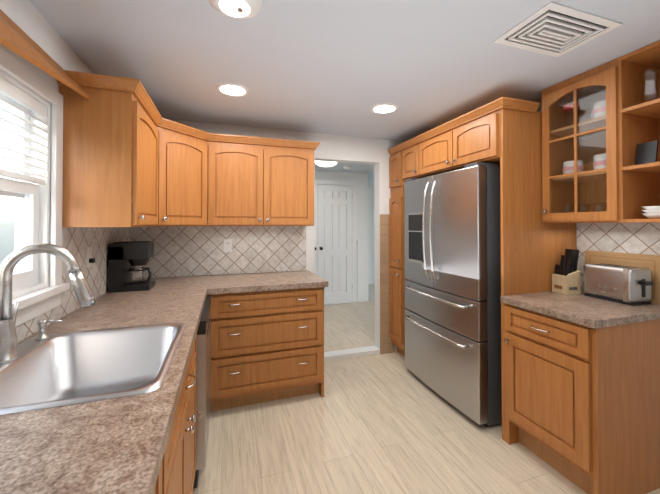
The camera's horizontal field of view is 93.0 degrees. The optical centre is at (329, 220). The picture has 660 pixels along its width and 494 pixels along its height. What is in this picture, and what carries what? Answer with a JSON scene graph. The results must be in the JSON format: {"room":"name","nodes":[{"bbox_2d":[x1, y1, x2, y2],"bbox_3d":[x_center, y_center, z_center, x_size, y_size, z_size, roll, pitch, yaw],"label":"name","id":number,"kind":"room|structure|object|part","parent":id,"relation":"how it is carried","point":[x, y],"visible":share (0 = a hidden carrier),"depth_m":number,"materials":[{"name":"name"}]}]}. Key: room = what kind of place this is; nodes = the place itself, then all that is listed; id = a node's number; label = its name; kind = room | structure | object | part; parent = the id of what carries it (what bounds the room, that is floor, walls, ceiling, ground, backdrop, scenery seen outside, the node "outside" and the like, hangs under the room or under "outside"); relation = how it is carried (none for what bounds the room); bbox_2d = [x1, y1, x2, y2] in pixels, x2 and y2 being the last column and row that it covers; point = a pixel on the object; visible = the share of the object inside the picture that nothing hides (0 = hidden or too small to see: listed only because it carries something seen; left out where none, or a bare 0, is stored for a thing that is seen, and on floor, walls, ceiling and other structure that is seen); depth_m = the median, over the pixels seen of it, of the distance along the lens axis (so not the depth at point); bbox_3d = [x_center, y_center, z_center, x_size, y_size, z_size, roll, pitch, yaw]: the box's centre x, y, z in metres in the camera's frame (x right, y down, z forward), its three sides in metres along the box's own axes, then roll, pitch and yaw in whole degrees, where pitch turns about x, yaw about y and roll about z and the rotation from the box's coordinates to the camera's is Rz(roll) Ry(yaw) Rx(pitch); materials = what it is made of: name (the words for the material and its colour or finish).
{"room":"kitchen","nodes":[
{"label":"kitchen","id":0,"kind":"room"},
{"bbox_2d":[0,0,130,342],"bbox_3d":[-1.038,0.238,0.542,0.131,2.270,4.520,0,-1,-18],"label":"wall","id":1,"kind":"structure","parent":0,"point":[76,241],"depth_m":1.53,"materials":[{"name":"paint"}]},
{"bbox_2d":[0,47,69,326],"bbox_3d":[-1.062,-0.104,0.867,0.042,0.992,1.349,0,-1,-18],"label":"window","id":2,"kind":"structure","parent":1,"relation":"in","point":[36,304],"depth_m":1.42,"materials":[{"name":"white wood"}]},
{"bbox_2d":[0,70,49,298],"bbox_3d":[-1.137,-0.124,0.842,0.119,0.830,1.183,0,-1,-18],"label":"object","id":3,"kind":"structure","parent":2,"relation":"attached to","point":[27,187],"depth_m":1.34,"materials":[{"name":"white"}]},
{"bbox_2d":[86,246,94,267],"bbox_3d":[-1.370,0.207,1.799,0.028,0.114,0.070,0,-1,-18],"label":"outlet","id":4,"kind":"object","parent":1,"relation":"attached to","point":[90,260],"visible":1,"depth_m":1.79,"materials":[{"name":"white plastic"}]},
{"bbox_2d":[56,69,159,226],"bbox_3d":[-1.224,-0.333,1.804,0.324,0.735,0.536,0,-1,-18],"label":"upper cabinet","id":5,"kind":"object","parent":1,"relation":"attached to","point":[132,157],"depth_m":1.55,"materials":[{"name":"brown wood"}]},
{"bbox_2d":[160,129,207,224],"bbox_3d":[-1.071,-0.289,2.301,0.302,0.633,0.302,0,-1,-18],"label":"upper cabinet","id":6,"kind":"object","parent":1,"relation":"attached to","point":[183,153],"depth_m":2.29,"materials":[{"name":"brown wood"}]},
{"bbox_2d":[130,119,404,351],"bbox_3d":[-0.148,0.266,3.148,3.220,2.270,0.131,0,-1,-18],"label":"wall","id":7,"kind":"structure","parent":0,"point":[188,250],"depth_m":2.92,"materials":[{"name":"tile"}]},
{"bbox_2d":[224,239,231,251],"bbox_3d":[-0.915,0.223,2.810,0.070,0.114,0.028,0,-1,-18],"label":"outlet","id":8,"kind":"object","parent":7,"relation":"attached to","point":[227,245],"visible":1,"depth_m":2.82,"materials":[{"name":"white plastic"}]},
{"bbox_2d":[208,133,315,225],"bbox_3d":[-0.606,-0.323,2.772,0.860,0.735,0.322,0,-1,-18],"label":"upper cabinet","id":9,"kind":"object","parent":7,"relation":"attached to","point":[253,181],"depth_m":2.61,"materials":[{"name":"brown wood"}]},
{"bbox_2d":[324,345,379,361],"bbox_3d":[0.168,1.380,3.247,0.710,0.045,0.120,0,-1,-18],"label":"sill","id":10,"kind":"structure","parent":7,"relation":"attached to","point":[350,353],"depth_m":3.23,"materials":[{"name":"white wood"}]},
{"bbox_2d":[380,214,393,353],"bbox_3d":[0.607,0.668,3.330,0.169,1.470,0.006,0,-1,-18],"label":"wall tile strip","id":11,"kind":"object","parent":7,"relation":"attached to","point":[386,345],"visible":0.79,"depth_m":3.32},
{"bbox_2d":[315,171,367,240],"bbox_3d":[-0.412,0.289,5.279,2.260,2.270,0.120,0,-1,-18],"label":"wall","id":12,"kind":"structure","parent":0,"point":[361,179],"depth_m":5.53,"materials":[{"name":"white paint"}]},
{"bbox_2d":[315,184,351,304],"bbox_3d":[-0.197,0.405,5.224,1.244,2.022,0.108,0,-1,-18],"label":"door","id":13,"kind":"structure","parent":12,"relation":"in","point":[333,235],"depth_m":5.33,"materials":[{"name":"white wood"}]},
{"bbox_2d":[315,179,356,302],"bbox_3d":[-0.213,0.362,5.267,1.430,2.125,0.020,0,-1,-18],"label":"door frame","id":14,"kind":"structure","parent":12,"relation":"attached to","point":[353,184],"depth_m":5.46,"materials":[{"name":"white wood"}]},
{"bbox_2d":[357,241,368,301],"bbox_3d":[-0.388,0.889,5.200,2.260,1.070,0.027,0,-1,-18],"label":"trim","id":15,"kind":"structure","parent":12,"relation":"attached to","point":[362,271],"depth_m":5.52,"materials":[{"name":"white"}]},
{"bbox_2d":[29,0,659,184],"bbox_3d":[0.555,-0.921,2.915,5.000,0.100,8.400,0,-1,-18],"label":"ceiling","id":16,"kind":"structure","parent":0,"point":[338,67],"depth_m":1.69,"materials":[{"name":"white paint"}]},
{"bbox_2d":[216,83,248,96],"bbox_3d":[-0.652,-0.875,2.104,0.214,0.008,0.214,0,-1,-18],"label":"recessed light","id":17,"kind":"object","parent":16,"relation":"in","point":[233,89],"visible":1,"depth_m":2.09,"materials":[{"name":"white glass"}]},
{"bbox_2d":[208,0,262,19],"bbox_3d":[-0.381,-0.864,1.256,0.220,0.050,0.220,0,-1,-18],"label":"semi-flush ceiling light","id":18,"kind":"object","parent":16,"relation":"attached to","point":[240,9],"visible":1,"depth_m":1.26,"materials":[{"name":"white glass"}]},
{"bbox_2d":[315,161,336,166],"bbox_3d":[-0.056,-0.819,4.503,0.320,0.070,0.320,0,-1,-18],"label":"light","id":19,"kind":"object","parent":16,"relation":"attached to","point":[324,163],"visible":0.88,"depth_m":4.42,"materials":[{"name":"white glass"}]},
{"bbox_2d":[371,103,398,113],"bbox_3d":[0.426,-0.872,2.445,0.214,0.008,0.214,0,-1,-18],"label":"recessed light","id":20,"kind":"object","parent":16,"relation":"in","point":[385,108],"visible":1,"depth_m":2.44,"materials":[{"name":"white glass"}]},
{"bbox_2d":[493,1,621,56],"bbox_3d":[1.058,-0.878,1.475,0.440,0.016,0.290,0,-1,-18],"label":"ceiling vent","id":21,"kind":"object","parent":16,"relation":"in","point":[551,28],"visible":1,"depth_m":1.45,"materials":[{"name":"white metal"}]},
{"bbox_2d":[368,184,373,283],"bbox_3d":[0.761,0.310,7.142,1.140,2.270,0.120,0,-1,-18],"label":"wall","id":22,"kind":"structure","parent":0,"point":[371,234],"depth_m":7.14,"materials":[{"name":"white paint"}]},
{"bbox_2d":[193,284,659,493],"bbox_3d":[0.555,1.449,2.889,5.000,0.100,8.400,0,-1,-18],"label":"floor","id":23,"kind":"structure","parent":0,"point":[389,423],"depth_m":1.96,"materials":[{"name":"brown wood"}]},
{"bbox_2d":[153,422,172,493],"bbox_3d":[-0.498,0.931,0.070,0.618,0.876,1.199,0,-1,-18],"label":"base cabinet","id":24,"kind":"object","parent":23,"relation":"on","point":[164,483],"depth_m":0.79,"materials":[{"name":"brown wood"}]},
{"bbox_2d":[0,275,215,493],"bbox_3d":[-0.808,0.484,1.077,0.660,0.040,3.397,0,-1,-18],"label":"countertop","id":25,"kind":"structure","parent":24,"relation":"on","point":[113,446],"depth_m":0.70,"materials":[{"name":"stone"}]},
{"bbox_2d":[0,243,95,364],"bbox_3d":[-0.974,0.267,1.075,0.270,0.380,0.111,0,-1,-18],"label":"faucet","id":26,"kind":"object","parent":25,"relation":"on","point":[84,295],"visible":1,"depth_m":1.03,"materials":[{"name":"silver metal"}]},
{"bbox_2d":[0,322,185,414],"bbox_3d":[-0.824,0.560,1.052,0.560,0.206,0.620,0,-1,-18],"label":"sink","id":27,"kind":"object","parent":25,"relation":"in","point":[60,369],"visible":0.44,"depth_m":1.25,"materials":[{"name":"silver metal"}]},
{"bbox_2d":[35,319,62,340],"bbox_3d":[-1.095,0.421,1.222,0.084,0.074,0.042,0,-1,-18],"label":"soap dispenser","id":28,"kind":"object","parent":27,"relation":"on","point":[42,331],"visible":1,"depth_m":1.21,"materials":[{"name":"silver metal"}]},
{"bbox_2d":[108,241,154,292],"bbox_3d":[-1.365,0.311,2.185,0.254,0.328,0.204,0,-1,-18],"label":"coffee maker","id":29,"kind":"object","parent":25,"relation":"on","point":[124,257],"visible":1,"depth_m":2.11,"materials":[{"name":"black plastic"}]},
{"bbox_2d":[173,334,196,493],"bbox_3d":[-0.828,0.941,1.067,0.618,0.876,0.902,0,-1,-18],"label":"base cabinet","id":30,"kind":"object","parent":23,"relation":"on","point":[176,474],"depth_m":1.17,"materials":[{"name":"brown wood"}]},
{"bbox_2d":[193,296,210,487],"bbox_3d":[-1.023,0.942,1.793,0.612,0.850,0.590,0,-1,-18],"label":"dishwasher","id":31,"kind":"object","parent":30,"relation":"in","point":[203,357],"visible":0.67,"depth_m":1.61,"materials":[{"name":"silver metal"}]},
{"bbox_2d":[211,287,323,410],"bbox_3d":[-0.538,0.958,2.625,0.844,0.876,0.618,0,-1,-18],"label":"base cabinet","id":32,"kind":"object","parent":23,"relation":"on","point":[266,346],"depth_m":2.33,"materials":[{"name":"brown wood"}]},
{"bbox_2d":[208,270,327,293],"bbox_3d":[-0.521,0.501,2.628,0.862,0.040,0.632,0,-1,-18],"label":"countertop","id":33,"kind":"structure","parent":32,"relation":"on","point":[266,281],"depth_m":2.47,"materials":[{"name":"stone"}]},
{"bbox_2d":[404,162,501,426],"bbox_3d":[1.143,0.505,2.599,0.812,1.780,0.910,0,-1,-18],"label":"fridge","id":34,"kind":"object","parent":23,"relation":"on","point":[452,241],"visible":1,"depth_m":2.24,"materials":[{"name":"grey metal"}]},
{"bbox_3d":[0.792,0.089,2.728,0.090,0.900,0.453,0,-1,-18],"label":"door","id":35,"kind":"part","parent":34,"relation":"part of","materials":[{"name":"silver metal"}]},
{"bbox_3d":[0.864,0.674,2.505,0.090,0.260,0.910,0,-1,-18],"label":"drawer","id":36,"kind":"part","parent":34,"relation":"part of","materials":[{"name":"silver metal"}]},
{"bbox_3d":[0.864,1.081,2.501,0.090,0.537,0.910,0,-1,-18],"label":"drawer","id":37,"kind":"part","parent":34,"relation":"part of","materials":[{"name":"silver metal"}]},
{"bbox_3d":[0.936,0.084,2.295,0.090,0.900,0.453,0,-1,-18],"label":"door","id":38,"kind":"part","parent":34,"relation":"part of","materials":[{"name":"silver metal"}]},
{"bbox_2d":[388,97,576,440],"bbox_3d":[1.173,0.317,2.746,0.718,2.160,1.479,0,-1,-18],"label":"cabinet surround","id":39,"kind":"object","parent":23,"relation":"on","point":[504,134],"visible":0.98,"depth_m":2.09,"materials":[{"name":"brown wood"}]},
{"bbox_2d":[504,303,659,493],"bbox_3d":[1.473,0.950,1.827,0.722,0.875,0.524,0,-1,-18],"label":"base cabinet","id":40,"kind":"object","parent":23,"relation":"on","point":[582,407],"visible":0.98,"depth_m":1.59,"materials":[{"name":"brown wood"}]},
{"bbox_2d":[500,290,659,328],"bbox_3d":[1.487,0.492,1.830,0.697,0.040,0.536,0,-1,-18],"label":"countertop","id":41,"kind":"structure","parent":40,"relation":"on","point":[588,311],"depth_m":1.68,"materials":[{"name":"stone"}]},
{"bbox_2d":[552,249,580,294],"bbox_3d":[1.559,0.330,2.063,0.127,0.287,0.102,0,-1,-8],"label":"knife block","id":42,"kind":"object","parent":41,"relation":"on","point":[566,277],"visible":0.98,"depth_m":2.03,"materials":[{"name":"brown wood"}]},
{"bbox_2d":[583,263,652,305],"bbox_3d":[1.712,0.371,1.864,0.165,0.202,0.303,0,-1,-14],"label":"toaster","id":43,"kind":"object","parent":41,"relation":"on","point":[628,285],"visible":1,"depth_m":1.80,"materials":[{"name":"silver metal"}]},
{"bbox_2d":[585,250,659,303],"bbox_3d":[1.804,0.335,1.946,0.020,0.275,0.400,0,-1,-18],"label":"cutting board","id":44,"kind":"object","parent":41,"relation":"on","point":[651,263],"visible":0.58,"depth_m":1.88,"materials":[{"name":"brown wood"}]},
{"bbox_3d":[2.032,0.249,1.496,0.120,2.270,4.400,0,-1,-18],"label":"wall","id":45,"kind":"structure","parent":0,"visible":0},
{"bbox_2d":[576,223,659,289],"bbox_3d":[1.907,0.240,1.659,0.008,0.457,1.128,0,-1,-18],"label":"wall","id":46,"kind":"structure","parent":45,"relation":"attached to","point":[639,238],"depth_m":1.97,"materials":[{"name":"tile"}]},
{"bbox_2d":[542,57,658,222],"bbox_3d":[1.624,-0.433,1.933,0.378,0.890,0.446,0,-1,-18],"label":"upper cabinet","id":47,"kind":"object","parent":46,"relation":"attached to","point":[615,134],"visible":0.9,"depth_m":1.82,"materials":[{"name":"brown wood"}]},
{"bbox_2d":[563,102,580,125],"bbox_3d":[1.557,-0.670,2.018,0.088,0.150,0.088,0,-1,-30],"label":"cup","id":48,"kind":"object","parent":47,"relation":"in","point":[570,104],"depth_m":2.00,"materials":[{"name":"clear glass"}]},
{"bbox_2d":[562,160,583,173],"bbox_3d":[1.562,-0.332,2.022,0.118,0.095,0.105,-1,-1,45],"label":"cup","id":49,"kind":"object","parent":47,"relation":"in","point":[568,167],"depth_m":1.99,"materials":[{"name":"white ceramic"}]},
{"bbox_2d":[588,202,606,211],"bbox_3d":[1.628,-0.057,1.829,0.067,0.100,0.148,0,-1,-33],"label":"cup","id":50,"kind":"object","parent":47,"relation":"in","point":[597,202],"depth_m":1.87,"materials":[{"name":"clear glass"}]},
{"bbox_2d":[591,100,605,118],"bbox_3d":[1.617,-0.647,1.853,0.100,0.100,0.116,0,-1,30],"label":"cup","id":51,"kind":"object","parent":47,"relation":"in","point":[598,103],"depth_m":1.83,"materials":[{"name":"white ceramic"}]},
{"bbox_2d":[593,153,606,169],"bbox_3d":[1.618,-0.337,1.837,0.101,0.100,0.114,1,-1,-39],"label":"cup","id":52,"kind":"object","parent":47,"relation":"in","point":[599,156],"depth_m":1.82,"materials":[{"name":"white ceramic"}]},
{"bbox_2d":[621,40,659,222],"bbox_3d":[1.779,-0.437,1.547,0.327,0.890,0.383,0,-1,-18],"label":"open shelf","id":53,"kind":"object","parent":45,"relation":"attached to","point":[648,56],"visible":0.86,"depth_m":1.65,"materials":[{"name":"brown wood"}]}
]}

